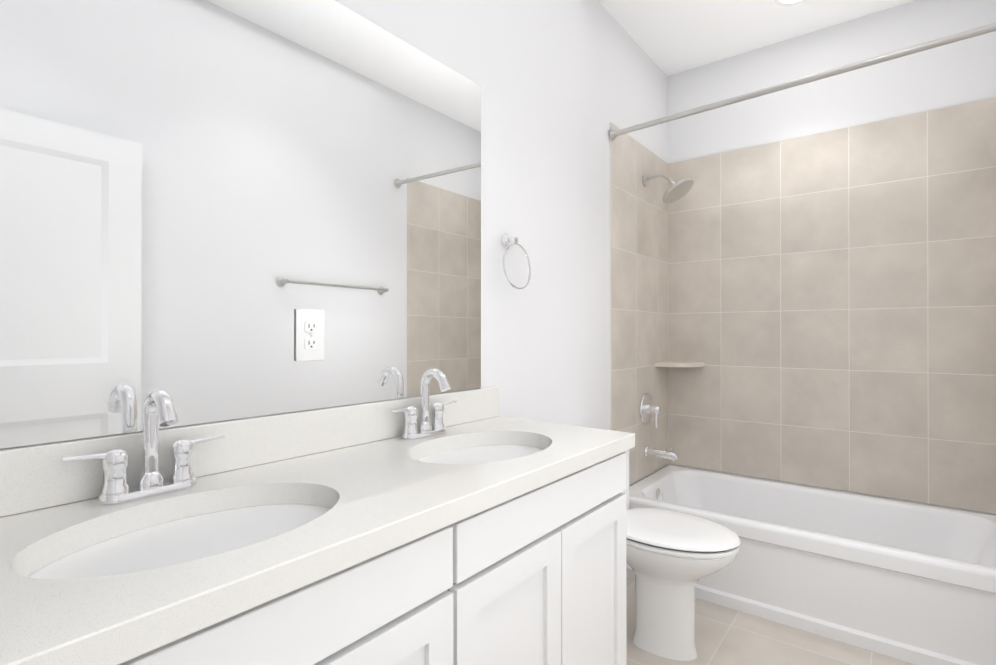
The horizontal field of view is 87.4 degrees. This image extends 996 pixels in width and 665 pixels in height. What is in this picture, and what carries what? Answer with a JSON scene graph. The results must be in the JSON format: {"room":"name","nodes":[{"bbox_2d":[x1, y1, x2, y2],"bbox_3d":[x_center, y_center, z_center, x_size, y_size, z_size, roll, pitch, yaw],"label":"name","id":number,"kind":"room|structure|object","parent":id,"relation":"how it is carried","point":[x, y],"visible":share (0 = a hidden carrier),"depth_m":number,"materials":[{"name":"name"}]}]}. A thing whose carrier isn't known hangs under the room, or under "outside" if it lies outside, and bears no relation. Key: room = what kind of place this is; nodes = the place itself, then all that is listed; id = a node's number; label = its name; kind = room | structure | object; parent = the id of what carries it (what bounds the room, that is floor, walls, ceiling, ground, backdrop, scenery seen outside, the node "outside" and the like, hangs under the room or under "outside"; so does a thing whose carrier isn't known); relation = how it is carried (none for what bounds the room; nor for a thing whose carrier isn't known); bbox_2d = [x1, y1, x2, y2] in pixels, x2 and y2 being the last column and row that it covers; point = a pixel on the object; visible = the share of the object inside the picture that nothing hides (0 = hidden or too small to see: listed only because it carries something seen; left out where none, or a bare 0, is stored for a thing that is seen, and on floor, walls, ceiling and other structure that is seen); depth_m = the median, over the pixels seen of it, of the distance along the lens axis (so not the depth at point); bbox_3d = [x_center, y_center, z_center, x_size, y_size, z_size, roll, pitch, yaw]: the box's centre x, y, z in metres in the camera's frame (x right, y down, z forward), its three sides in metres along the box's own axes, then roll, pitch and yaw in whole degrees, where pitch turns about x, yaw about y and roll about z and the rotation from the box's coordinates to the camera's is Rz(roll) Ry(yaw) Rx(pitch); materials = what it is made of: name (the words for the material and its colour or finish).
{"room":"bathroom","nodes":[
{"label":"bathroom","id":0,"kind":"room"},
{"bbox_2d":[0,386,499,517],"bbox_3d":[-0.476,0.232,1.166,0.019,0.101,1.540,0,0,38],"label":"backsplash","id":1,"kind":"structure","parent":0,"relation":"attached to","point":[34,477],"depth_m":1.06,"materials":[{"name":"white stone"}]},
{"bbox_2d":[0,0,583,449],"bbox_3d":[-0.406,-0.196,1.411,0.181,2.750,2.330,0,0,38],"label":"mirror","id":2,"kind":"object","parent":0,"point":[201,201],"depth_m":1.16,"materials":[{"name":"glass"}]},
{"bbox_2d":[295,309,323,360],"bbox_3d":[-0.437,0.006,1.216,0.008,0.120,0.074,0,0,38],"label":"electrical outlet","id":3,"kind":"object","parent":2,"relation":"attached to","point":[309,334],"visible":1,"depth_m":1.21,"materials":[{"name":"white plastic"}]},
{"bbox_2d":[502,234,530,289],"bbox_3d":[0.051,-0.247,1.815,0.058,0.198,0.164,0,0,38],"label":"hanger","id":4,"kind":"object","parent":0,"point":[508,241],"visible":1,"depth_m":1.81,"materials":[{"name":"silver metal"}]},
{"bbox_2d":[583,0,667,486],"bbox_3d":[0.672,-0.191,2.833,0.142,2.750,1.240,0,0,38],"label":"wall","id":5,"kind":"structure","parent":0,"point":[625,81],"depth_m":2.50,"materials":[{"name":"white paint"}]},
{"bbox_2d":[610,122,667,484],"bbox_3d":[0.791,-0.117,2.864,0.008,1.827,0.785,0,0,38],"label":"wall tile","id":6,"kind":"structure","parent":5,"relation":"attached to","point":[638,280],"depth_m":2.81,"materials":[{"name":"beige tile"}]},
{"bbox_2d":[640,393,660,427],"bbox_3d":[0.853,0.427,2.868,0.080,0.183,0.172,0,0,38],"label":"tub valve","id":7,"kind":"object","parent":6,"relation":"attached to","point":[648,408],"visible":1,"depth_m":2.85,"materials":[{"name":"silver metal"}]},
{"bbox_2d":[644,446,678,460],"bbox_3d":[0.893,0.654,2.836,0.183,0.072,0.062,0,0,38],"label":"tub spout","id":8,"kind":"object","parent":6,"relation":"attached to","point":[671,455],"visible":1,"depth_m":2.82,"materials":[{"name":"silver metal"}]},
{"bbox_2d":[642,174,693,203],"bbox_3d":[0.912,-0.781,2.801,0.263,0.171,0.182,0,0,38],"label":"shower head","id":9,"kind":"object","parent":6,"relation":"attached to","point":[677,190],"visible":1,"depth_m":2.77},
{"bbox_2d":[610,22,995,139],"bbox_3d":[1.136,-0.974,2.058,1.533,0.056,0.056,0,0,41],"label":"curtain rod","id":10,"kind":"object","parent":6,"relation":"attached to","point":[946,40],"visible":1,"depth_m":1.97,"materials":[{"name":"silver metal"}]},
{"bbox_2d":[598,0,914,75],"bbox_3d":[0.612,-1.621,1.410,1.798,0.100,3.570,0,0,38],"label":"ceiling","id":11,"kind":"structure","parent":0,"point":[670,37],"depth_m":2.64,"materials":[{"name":"white paint"}]},
{"bbox_2d":[774,0,805,5],"bbox_3d":[1.375,-1.564,2.407,0.176,0.006,0.176,0,0,38],"label":"recessed light","id":12,"kind":"object","parent":11,"relation":"in","point":[786,2],"visible":1,"depth_m":2.47,"materials":[{"name":"white paint"}]},
{"bbox_2d":[626,577,915,664],"bbox_3d":[0.612,1.228,1.400,1.798,0.100,3.570,0,0,38],"label":"floor","id":13,"kind":"structure","parent":0,"point":[726,636],"depth_m":1.97,"materials":[{"name":"tile"}]},
{"bbox_2d":[132,454,626,664],"bbox_3d":[-0.291,0.750,1.020,0.487,0.855,1.522,0,0,38],"label":"bathroom vanity","id":14,"kind":"object","parent":13,"relation":"on","point":[479,532],"depth_m":0.96,"materials":[{"name":"white paint"}]},
{"bbox_2d":[0,417,634,664],"bbox_3d":[-0.284,0.302,1.017,0.504,0.040,1.540,0,0,38],"label":"countertop","id":15,"kind":"structure","parent":14,"relation":"on","point":[386,499],"depth_m":0.76,"materials":[{"name":"white stone"}]},
{"bbox_2d":[61,388,224,504],"bbox_3d":[-0.584,0.188,0.895,0.120,0.185,0.247,0,0,38],"label":"faucet","id":16,"kind":"object","parent":15,"relation":"on","point":[158,409],"visible":1,"depth_m":0.90,"materials":[{"name":"silver metal"}]},
{"bbox_2d":[24,490,335,593],"bbox_3d":[-0.444,0.386,0.785,0.313,0.154,0.443,0,0,38],"label":"sink","id":17,"kind":"object","parent":15,"relation":"in","point":[79,563],"depth_m":0.81,"materials":[{"name":"white ceramic"}]},
{"bbox_2d":[390,368,456,439],"bbox_3d":[-0.176,0.190,1.421,0.120,0.185,0.247,0,0,38],"label":"faucet","id":18,"kind":"object","parent":15,"relation":"on","point":[424,429],"visible":1,"depth_m":1.42,"materials":[{"name":"silver metal"}]},
{"bbox_2d":[416,438,543,465],"bbox_3d":[-0.036,0.388,1.311,0.313,0.154,0.443,0,0,38],"label":"sink","id":19,"kind":"object","parent":15,"relation":"in","point":[483,450],"depth_m":1.42,"materials":[{"name":"white ceramic"}]},
{"bbox_2d":[622,450,740,660],"bbox_3d":[0.583,0.813,2.006,0.645,0.735,0.394,0,0,38],"label":"toilet","id":20,"kind":"object","parent":13,"relation":"on","point":[673,558],"visible":0.58,"depth_m":1.89,"materials":[{"name":"white ceramic"}]},
{"bbox_2d":[626,465,995,664],"bbox_3d":[1.406,0.990,2.400,1.536,0.385,0.766,0,0,38],"label":"bathtub","id":21,"kind":"object","parent":13,"relation":"on","point":[911,582],"visible":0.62,"depth_m":2.12,"materials":[{"name":"white ceramic"}]},
{"bbox_2d":[667,0,995,514],"bbox_3d":[1.725,-0.192,2.724,1.656,2.750,0.122,0,0,38],"label":"wall","id":22,"kind":"structure","parent":0,"point":[956,73],"depth_m":2.65,"materials":[{"name":"white paint"}]},
{"bbox_2d":[655,361,704,366],"bbox_3d":[1.054,0.185,3.019,0.215,0.022,0.215,0,0,38],"label":"corner shelf","id":23,"kind":"object","parent":22,"relation":"attached to","point":[678,364],"visible":0.98,"depth_m":2.97,"materials":[{"name":"beige stone"}]},
{"bbox_2d":[668,97,995,513],"bbox_3d":[1.641,-0.117,2.707,1.544,1.827,0.008,0,0,38],"label":"wall tile","id":24,"kind":"structure","parent":22,"relation":"attached to","point":[831,309],"depth_m":2.62,"materials":[{"name":"beige tile"}]}
]}

